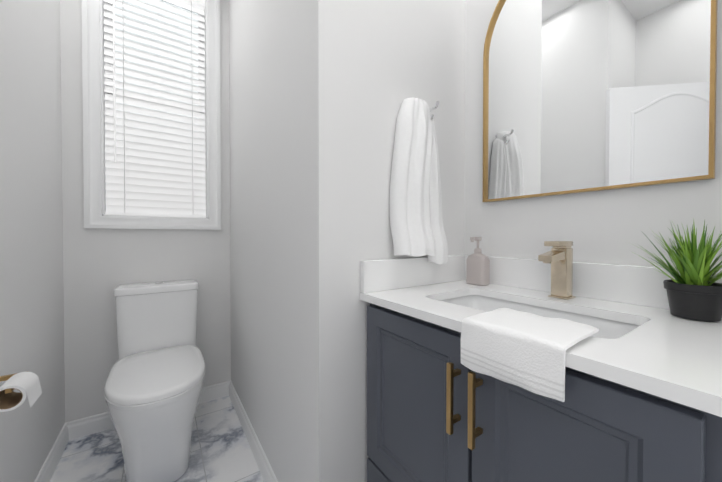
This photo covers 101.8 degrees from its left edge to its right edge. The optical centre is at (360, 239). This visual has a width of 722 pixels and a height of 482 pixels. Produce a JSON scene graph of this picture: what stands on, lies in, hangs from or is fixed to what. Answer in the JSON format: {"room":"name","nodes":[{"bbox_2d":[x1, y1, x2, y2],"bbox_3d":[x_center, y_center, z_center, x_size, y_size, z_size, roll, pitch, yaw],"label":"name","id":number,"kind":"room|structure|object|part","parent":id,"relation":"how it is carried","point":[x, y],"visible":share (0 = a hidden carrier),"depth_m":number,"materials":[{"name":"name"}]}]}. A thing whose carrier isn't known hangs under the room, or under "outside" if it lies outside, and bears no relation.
{"room":"bathroom","nodes":[
{"label":"bathroom","id":0,"kind":"room"},
{"bbox_2d":[0,0,64,481],"bbox_3d":[-1.499,-0.316,0.813,0.712,2.740,1.600,0,1,-34],"label":"wall","id":1,"kind":"structure","parent":0,"point":[31,284],"depth_m":1.15,"materials":[{"name":"paint"}]},
{"bbox_2d":[0,371,41,411],"bbox_3d":[-1.015,0.433,0.847,0.117,0.082,0.140,0,1,-34],"label":"toilet paper roll","id":2,"kind":"object","parent":1,"relation":"attached to","point":[27,384],"visible":1,"depth_m":0.84,"materials":[{"name":"white paper"}]},
{"bbox_2d":[34,421,70,481],"bbox_3d":[-1.137,1.007,0.943,0.015,0.092,1.415,0,1,-34],"label":"baseboard","id":3,"kind":"structure","parent":1,"relation":"attached to","point":[51,462],"depth_m":1.35,"materials":[{"name":"white wood"}]},
{"bbox_2d":[60,0,103,422],"bbox_3d":[-1.531,-0.326,1.635,0.153,2.740,0.200,0,1,-34],"label":"wall","id":4,"kind":"structure","parent":0,"point":[83,318],"depth_m":1.54,"materials":[{"name":"paint"}]},
{"bbox_2d":[102,228,209,412],"bbox_3d":[-1.252,0.456,1.833,0.520,1.172,0.200,0,1,-34],"label":"wall","id":5,"kind":"structure","parent":0,"point":[129,256],"depth_m":1.72,"materials":[{"name":"paint"}]},
{"bbox_2d":[71,382,225,439],"bbox_3d":[-1.205,0.997,1.742,0.720,0.092,0.015,0,1,-34],"label":"baseboard","id":6,"kind":"structure","parent":5,"relation":"attached to","point":[81,427],"depth_m":1.60,"materials":[{"name":"white wood"}]},
{"bbox_2d":[82,0,220,229],"bbox_3d":[-1.222,-0.836,1.772,0.656,1.549,0.139,0,1,-34],"label":"window","id":7,"kind":"structure","parent":5,"relation":"in","point":[93,216],"depth_m":1.72,"materials":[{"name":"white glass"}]},
{"bbox_3d":[-1.252,-0.837,1.817,0.504,1.397,0.030,0,1,-34],"label":"window sash","id":8,"kind":"part","parent":7,"relation":"part of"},
{"bbox_2d":[103,0,205,217],"bbox_3d":[-1.216,-0.837,1.763,0.500,1.394,0.071,0,1,-34],"label":"window blinds","id":9,"kind":"object","parent":7,"relation":"attached to","point":[141,188],"visible":0.92,"depth_m":1.75,"materials":[{"name":"white plastic"}]},
{"bbox_3d":[-1.252,-0.837,1.817,0.500,1.393,0.004,0,1,-34],"label":"glass","id":10,"kind":"part","parent":7,"relation":"part of","materials":[{"name":"clear glass"}]},
{"bbox_2d":[50,396,263,481],"bbox_3d":[-0.729,1.093,0.059,3.456,0.060,3.740,0,1,-34],"label":"floor","id":11,"kind":"structure","parent":0,"point":[221,451],"depth_m":1.42,"materials":[{"name":"stone"}]},
{"bbox_2d":[104,279,204,481],"bbox_3d":[-0.988,0.645,1.435,0.384,0.803,0.745,0,1,-34],"label":"toilet","id":12,"kind":"object","parent":11,"relation":"on","point":[153,385],"visible":1,"depth_m":1.29,"materials":[{"name":"ceramic"}]},
{"bbox_2d":[360,255,721,481],"bbox_3d":[0.417,0.562,0.745,0.536,0.986,0.768,0,1,-34],"label":"bathroom vanity","id":13,"kind":"object","parent":11,"relation":"on","point":[643,385],"visible":0.81,"depth_m":0.61,"materials":[{"name":"blue wood"}]},
{"bbox_3d":[0.219,0.816,0.644,0.021,0.251,0.688,0,1,-34],"label":"drawer","id":14,"kind":"part","parent":13,"relation":"part of","materials":[{"name":"blue wood"}]},
{"bbox_3d":[0.130,0.445,0.772,0.021,0.472,0.368,0,1,-34],"label":"door","id":15,"kind":"part","parent":13,"relation":"part of","materials":[{"name":"blue wood"}]},
{"bbox_3d":[0.196,0.333,0.621,0.035,0.148,0.011,0,1,-34],"label":"handle","id":16,"kind":"part","parent":13,"relation":"part of","materials":[{"name":"gold metal"}]},
{"bbox_3d":[0.225,0.333,0.578,0.035,0.148,0.011,0,1,-34],"label":"handle","id":17,"kind":"part","parent":13,"relation":"part of","materials":[{"name":"gold metal"}]},
{"bbox_2d":[466,237,489,285],"bbox_3d":[0.422,0.078,1.070,0.062,0.173,0.074,0,1,-34],"label":"soap dispenser","id":18,"kind":"object","parent":13,"relation":"on","point":[477,267],"visible":0.98,"depth_m":1.05,"materials":[{"name":"plastic"}]},
{"bbox_2d":[460,308,598,401],"bbox_3d":[0.310,0.203,0.554,0.154,0.101,0.182,0,1,-34],"label":"hand towel","id":19,"kind":"object","parent":13,"relation":"on","point":[525,350],"visible":1,"depth_m":0.51,"materials":[{"name":"white fabric"}]},
{"bbox_2d":[439,295,639,338],"bbox_3d":[0.406,0.267,0.750,0.289,0.152,0.481,0,1,-34],"label":"sink","id":20,"kind":"object","parent":13,"relation":"in","point":[610,326],"depth_m":0.80,"materials":[{"name":"white ceramic"}]},
{"bbox_2d":[538,241,575,299],"bbox_3d":[0.549,0.086,0.825,0.126,0.162,0.052,0,1,-34],"label":"faucet","id":21,"kind":"object","parent":13,"relation":"on","point":[559,256],"visible":1,"depth_m":0.83,"materials":[{"name":"gold metal"}]},
{"bbox_3d":[0.324,0.448,0.483,0.021,0.472,0.312,0,1,-34],"label":"door","id":22,"kind":"part","parent":13,"relation":"part of","materials":[{"name":"blue wood"}]},
{"bbox_2d":[638,220,721,321],"bbox_3d":[0.693,0.063,0.604,0.178,0.214,0.213,0,1,-34],"label":"plant","id":23,"kind":"object","parent":13,"relation":"on","point":[693,288],"visible":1,"depth_m":0.61,"materials":[{"name":"green plant"}]},
{"bbox_3d":[0.722,0.132,0.634,0.096,0.076,0.096,0,1,-34],"label":"pot","id":24,"kind":"part","parent":23,"relation":"part of","materials":[{"name":"black plastic"}]},
{"bbox_2d":[209,0,230,384],"bbox_3d":[-0.984,-0.330,2.004,0.127,2.740,0.200,0,1,-34],"label":"wall","id":25,"kind":"structure","parent":0,"point":[219,310],"depth_m":1.93,"materials":[{"name":"paint"}]},
{"bbox_2d":[229,0,464,481],"bbox_3d":[-0.231,-0.327,1.698,0.779,2.740,1.550,0,1,-34],"label":"wall block","id":26,"kind":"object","parent":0,"point":[320,91],"visible":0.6,"depth_m":0.99,"materials":[{"name":"paint"}]},
{"bbox_2d":[227,380,277,481],"bbox_3d":[-0.493,1.001,1.408,0.033,0.092,1.365,0,1,-34],"label":"baseboard","id":27,"kind":"structure","parent":26,"relation":"attached to","point":[264,466],"depth_m":1.45,"materials":[{"name":"white wood"}]},
{"bbox_2d":[390,97,447,263],"bbox_3d":[0.164,-0.187,0.972,0.253,0.538,0.097,0,1,-34],"label":"towel","id":28,"kind":"object","parent":26,"relation":"attached to","point":[416,225],"visible":1,"depth_m":0.92,"materials":[{"name":"white fabric"}]},
{"bbox_2d":[464,0,721,270],"bbox_3d":[0.715,-0.317,0.864,0.142,2.740,0.890,0,1,-34],"label":"wall","id":29,"kind":"structure","parent":0,"point":[579,96],"depth_m":0.84,"materials":[{"name":"white paint"}]}
]}

